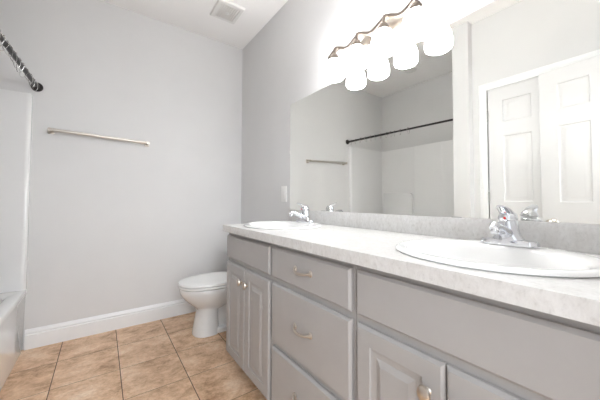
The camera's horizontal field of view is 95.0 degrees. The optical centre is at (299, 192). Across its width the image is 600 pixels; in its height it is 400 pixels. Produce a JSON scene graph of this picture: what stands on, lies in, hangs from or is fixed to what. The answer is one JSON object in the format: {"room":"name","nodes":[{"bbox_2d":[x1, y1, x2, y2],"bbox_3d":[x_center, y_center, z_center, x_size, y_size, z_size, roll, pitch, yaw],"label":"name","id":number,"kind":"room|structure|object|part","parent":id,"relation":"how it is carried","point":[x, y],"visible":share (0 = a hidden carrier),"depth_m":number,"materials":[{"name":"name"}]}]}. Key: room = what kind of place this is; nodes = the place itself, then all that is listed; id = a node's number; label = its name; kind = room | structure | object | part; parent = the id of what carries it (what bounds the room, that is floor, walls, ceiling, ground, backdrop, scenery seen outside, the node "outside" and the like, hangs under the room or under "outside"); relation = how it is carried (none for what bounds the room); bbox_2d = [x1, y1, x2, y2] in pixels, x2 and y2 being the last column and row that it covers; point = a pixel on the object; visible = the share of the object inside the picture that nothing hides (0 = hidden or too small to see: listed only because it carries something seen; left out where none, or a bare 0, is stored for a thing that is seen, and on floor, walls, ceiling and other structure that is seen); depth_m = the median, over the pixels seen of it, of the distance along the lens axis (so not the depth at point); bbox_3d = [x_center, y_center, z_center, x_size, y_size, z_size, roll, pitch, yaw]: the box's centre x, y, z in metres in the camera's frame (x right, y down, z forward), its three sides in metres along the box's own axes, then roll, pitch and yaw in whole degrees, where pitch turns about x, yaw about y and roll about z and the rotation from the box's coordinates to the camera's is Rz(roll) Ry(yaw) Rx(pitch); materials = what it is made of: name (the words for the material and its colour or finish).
{"room":"bathroom","nodes":[
{"label":"bathroom","id":0,"kind":"room"},
{"bbox_2d":[0,0,242,349],"bbox_3d":[-1.627,-0.224,2.286,2.590,2.700,0.100,1,-2,-36],"label":"wall","id":1,"kind":"structure","parent":0,"point":[115,225],"depth_m":2.31,"materials":[{"name":"paint"}]},
{"bbox_2d":[0,33,42,91],"bbox_3d":[-1.518,-0.786,1.392,0.068,0.078,1.505,1,-2,-33],"label":"shower rod","id":2,"kind":"object","parent":1,"relation":"attached to","point":[5,44],"visible":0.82,"depth_m":1.67,"materials":[{"name":"black"}]},
{"bbox_2d":[47,127,149,146],"bbox_3d":[-1.588,-0.443,2.214,0.669,0.069,0.072,1,-2,-36],"label":"towel bar","id":3,"kind":"object","parent":1,"relation":"attached to","point":[50,130],"visible":1,"depth_m":2.16,"materials":[{"name":"silver metal"}]},
{"bbox_2d":[24,299,196,349],"bbox_3d":[-1.287,1.063,2.420,1.632,0.137,0.017,1,-2,-36],"label":"baseboard","id":4,"kind":"structure","parent":1,"relation":"attached to","point":[70,330],"depth_m":2.20,"materials":[{"name":"white paint"}]},
{"bbox_2d":[0,312,266,399],"bbox_3d":[-0.327,1.097,0.435,2.590,0.050,4.560,1,-2,-36],"label":"floor","id":5,"kind":"structure","parent":0,"point":[162,359],"depth_m":1.73,"materials":[{"name":"beige tile"}]},
{"bbox_2d":[0,290,25,390],"bbox_3d":[-1.819,0.878,1.126,0.755,0.426,1.497,1,-2,-36],"label":"bathtub","id":6,"kind":"object","parent":5,"relation":"on","point":[12,304],"visible":0.96,"depth_m":1.68,"materials":[{"name":"white ceramic"}]},
{"bbox_2d":[0,89,32,292],"bbox_3d":[-1.819,-0.035,1.153,0.758,1.398,1.501,1,-2,-36],"label":"shower surround","id":7,"kind":"object","parent":6,"relation":"on","point":[16,108],"visible":1,"depth_m":1.91,"materials":[{"name":"white plastic"}]},
{"bbox_2d":[178,272,226,337],"bbox_3d":[-0.650,0.762,2.319,0.704,0.736,0.470,1,-2,-36],"label":"toilet","id":8,"kind":"object","parent":5,"relation":"on","point":[207,292],"visible":0.59,"depth_m":2.14,"materials":[{"name":"white ceramic"}]},
{"bbox_3d":[-0.738,0.743,2.257,0.488,0.022,0.370,1,-2,-36],"label":"seat","id":9,"kind":"part","parent":8,"relation":"part of","materials":[{"name":"white plastic"}]},
{"bbox_3d":[-0.737,0.717,2.258,0.490,0.029,0.372,1,-2,-36],"label":"lid","id":10,"kind":"part","parent":8,"relation":"part of","materials":[{"name":"white plastic"}]},
{"bbox_3d":[-0.732,0.848,2.258,0.488,0.189,0.360,1,-2,-36],"label":"bowl","id":11,"kind":"part","parent":8,"relation":"part of","materials":[{"name":"white ceramic"}]},
{"bbox_2d":[226,233,273,399],"bbox_3d":[-0.104,0.680,1.689,0.568,0.860,0.571,1,-2,-36],"label":"base cabinet","id":12,"kind":"object","parent":5,"relation":"on","point":[249,341],"visible":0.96,"depth_m":1.49,"materials":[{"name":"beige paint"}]},
{"bbox_3d":[-0.388,0.725,1.661,0.018,0.574,0.277,1,-2,-36],"label":"door","id":13,"kind":"part","parent":12,"relation":"part of","materials":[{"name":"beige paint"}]},
{"bbox_3d":[-0.301,0.513,1.507,0.030,0.042,0.035,1,-2,-36],"label":"knob","id":14,"kind":"part","parent":12,"relation":"part of","materials":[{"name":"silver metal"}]},
{"bbox_3d":[-0.225,0.718,1.433,0.018,0.574,0.277,1,-2,-36],"label":"door","id":15,"kind":"part","parent":12,"relation":"part of","materials":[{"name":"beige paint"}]},
{"bbox_2d":[223,209,599,326],"bbox_3d":[0.217,0.172,1.267,0.568,0.126,1.791,1,-2,-36],"label":"countertop","id":16,"kind":"structure","parent":12,"relation":"on","point":[369,240],"depth_m":0.86,"materials":[{"name":"stone"}]},
{"bbox_2d":[243,221,321,229],"bbox_3d":[-0.108,0.274,1.709,0.470,0.155,0.520,1,-2,-36],"label":"sink","id":17,"kind":"object","parent":16,"relation":"in","point":[271,225],"visible":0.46,"depth_m":1.77,"materials":[{"name":"white ceramic"}]},
{"bbox_2d":[289,203,313,222],"bbox_3d":[-0.006,0.133,1.787,0.152,0.131,0.163,1,-2,-36],"label":"faucet","id":18,"kind":"object","parent":16,"relation":"on","point":[304,215],"visible":1,"depth_m":1.78,"materials":[{"name":"silver metal"}]},
{"bbox_3d":[-0.015,0.150,1.780,0.130,0.062,0.042,1,-2,-36],"label":"spout","id":19,"kind":"part","parent":18,"relation":"part of","materials":[{"name":"silver metal"}]},
{"bbox_3d":[0.033,0.189,1.814,0.055,0.020,0.163,1,-2,-36],"label":"plate","id":20,"kind":"part","parent":18,"relation":"part of","materials":[{"name":"silver metal"}]},
{"bbox_2d":[395,239,599,277],"bbox_3d":[0.545,0.247,0.801,0.470,0.155,0.520,1,-2,-36],"label":"sink","id":21,"kind":"object","parent":16,"relation":"in","point":[470,254],"visible":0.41,"depth_m":0.80,"materials":[{"name":"white ceramic"}]},
{"bbox_2d":[480,205,540,247],"bbox_3d":[0.647,0.107,0.879,0.152,0.131,0.163,1,-2,-36],"label":"faucet","id":22,"kind":"object","parent":16,"relation":"on","point":[506,231],"visible":1,"depth_m":0.88,"materials":[{"name":"silver metal"}]},
{"bbox_3d":[0.638,0.124,0.872,0.130,0.062,0.042,1,-2,-36],"label":"spout","id":23,"kind":"part","parent":22,"relation":"part of","materials":[{"name":"silver metal"}]},
{"bbox_3d":[0.668,0.067,0.895,0.081,0.050,0.040,1,-2,-36],"label":"lever","id":24,"kind":"part","parent":22,"relation":"part of","materials":[{"name":"silver metal"}]},
{"bbox_3d":[0.687,0.076,0.908,0.054,0.031,0.054,1,-2,-36],"label":"handle","id":25,"kind":"part","parent":22,"relation":"part of","materials":[{"name":"silver metal"}]},
{"bbox_3d":[0.687,0.163,0.906,0.055,0.020,0.163,1,-2,-36],"label":"plate","id":26,"kind":"part","parent":22,"relation":"part of","materials":[{"name":"silver metal"}]},
{"bbox_2d":[272,244,356,399],"bbox_3d":[0.220,0.667,1.240,0.568,0.860,0.532,1,-2,-36],"label":"base cabinet","id":27,"kind":"object","parent":5,"relation":"on","point":[314,297],"visible":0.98,"depth_m":1.05,"materials":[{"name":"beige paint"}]},
{"bbox_3d":[-0.001,0.555,1.089,0.030,0.018,0.114,1,-2,-36],"label":"handle","id":28,"kind":"part","parent":27,"relation":"part of","materials":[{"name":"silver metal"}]},
{"bbox_3d":[0.000,0.320,1.096,0.030,0.018,0.114,1,-2,-36],"label":"handle","id":29,"kind":"part","parent":27,"relation":"part of","materials":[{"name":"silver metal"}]},
{"bbox_3d":[0.019,0.857,1.090,0.018,0.277,0.510,1,-2,-36],"label":"drawer","id":30,"kind":"part","parent":27,"relation":"part of","materials":[{"name":"beige paint"}]},
{"bbox_3d":[0.020,0.325,1.107,0.018,0.142,0.510,1,-2,-36],"label":"drawer","id":31,"kind":"part","parent":27,"relation":"part of","materials":[{"name":"beige paint"}]},
{"bbox_3d":[0.390,0.614,1.046,0.521,0.765,0.015,1,-2,-36],"label":"panel","id":32,"kind":"part","parent":27,"relation":"part of","materials":[{"name":"beige paint"}]},
{"bbox_2d":[357,265,599,399],"bbox_3d":[0.547,0.654,0.784,0.568,0.860,0.587,1,-2,-36],"label":"base cabinet","id":33,"kind":"object","parent":5,"relation":"on","point":[417,340],"visible":1,"depth_m":0.62,"materials":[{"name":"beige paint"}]},
{"bbox_3d":[0.264,0.698,0.755,0.018,0.574,0.276,1,-2,-36],"label":"door","id":34,"kind":"part","parent":33,"relation":"part of","materials":[{"name":"beige paint"}]},
{"bbox_3d":[0.304,0.488,0.667,0.030,0.042,0.035,1,-2,-36],"label":"knob","id":35,"kind":"part","parent":33,"relation":"part of","materials":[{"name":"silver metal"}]},
{"bbox_3d":[0.427,0.692,0.529,0.018,0.574,0.276,1,-2,-36],"label":"door","id":36,"kind":"part","parent":33,"relation":"part of","materials":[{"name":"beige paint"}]},
{"bbox_2d":[101,0,287,48],"bbox_3d":[-0.759,-1.633,1.128,2.590,0.050,3.060,1,-2,-36],"label":"ceiling","id":37,"kind":"structure","parent":0,"point":[194,16],"depth_m":2.43,"materials":[{"name":"white paint"}]},
{"bbox_2d":[210,0,245,23],"bbox_3d":[-0.629,-1.557,2.380,0.227,0.024,0.253,1,-2,-36],"label":"ceiling vent","id":38,"kind":"object","parent":37,"relation":"in","point":[225,10],"visible":1,"depth_m":2.36,"materials":[{"name":"white plastic"}]},
{"bbox_2d":[241,0,599,224],"bbox_3d":[0.278,-0.236,1.772,0.100,2.700,2.960,1,-2,-36],"label":"wall","id":39,"kind":"structure","parent":0,"point":[284,63],"depth_m":2.25,"materials":[{"name":"paint"}]},
{"bbox_2d":[281,186,286,201],"bbox_3d":[-0.131,0.015,2.239,0.007,0.126,0.082,1,-2,-36],"label":"light switch","id":40,"kind":"object","parent":39,"relation":"attached to","point":[283,188],"visible":1,"depth_m":2.23,"materials":[{"name":"white plastic"}]},
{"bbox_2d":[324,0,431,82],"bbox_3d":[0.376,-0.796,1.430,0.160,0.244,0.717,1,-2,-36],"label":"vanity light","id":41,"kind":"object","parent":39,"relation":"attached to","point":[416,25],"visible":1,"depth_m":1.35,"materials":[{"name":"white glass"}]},
{"bbox_3d":[0.204,-0.727,1.634,0.122,0.119,0.122,1,-2,-36],"label":"lamp shade","id":42,"kind":"part","parent":41,"relation":"part of","materials":[{"name":"white glass"}]},
{"bbox_3d":[0.306,-0.731,1.492,0.122,0.119,0.122,1,-2,-36],"label":"lamp shade","id":43,"kind":"part","parent":41,"relation":"part of","materials":[{"name":"white glass"}]},
{"bbox_3d":[0.429,-0.860,1.476,0.024,0.112,0.285,1,-2,-36],"label":"wall plate","id":44,"kind":"part","parent":41,"relation":"part of","materials":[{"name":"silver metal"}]},
{"bbox_3d":[0.409,-0.735,1.349,0.122,0.119,0.122,1,-2,-36],"label":"lamp shade","id":45,"kind":"part","parent":41,"relation":"part of","materials":[{"name":"white glass"}]},
{"bbox_3d":[0.423,-0.857,1.362,0.048,0.062,0.018,1,-2,-36],"label":"arm","id":46,"kind":"part","parent":41,"relation":"part of","materials":[{"name":"silver metal"}]},
{"bbox_3d":[0.511,-0.740,1.208,0.122,0.119,0.122,1,-2,-36],"label":"lamp shade","id":47,"kind":"part","parent":41,"relation":"part of","materials":[{"name":"white glass"}]},
{"bbox_2d":[288,209,599,253],"bbox_3d":[0.440,0.158,1.428,0.020,0.086,1.791,1,-2,-36],"label":"backsplash","id":48,"kind":"structure","parent":39,"relation":"attached to","point":[584,238],"depth_m":1.11,"materials":[{"name":"stone"}]},
{"bbox_2d":[289,0,599,223],"bbox_3d":[0.432,-0.300,1.465,0.009,0.835,1.760,1,-2,-36],"label":"mirror","id":49,"kind":"object","parent":39,"relation":"attached to","point":[499,104],"visible":0.89,"depth_m":1.10,"materials":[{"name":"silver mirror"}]}
]}

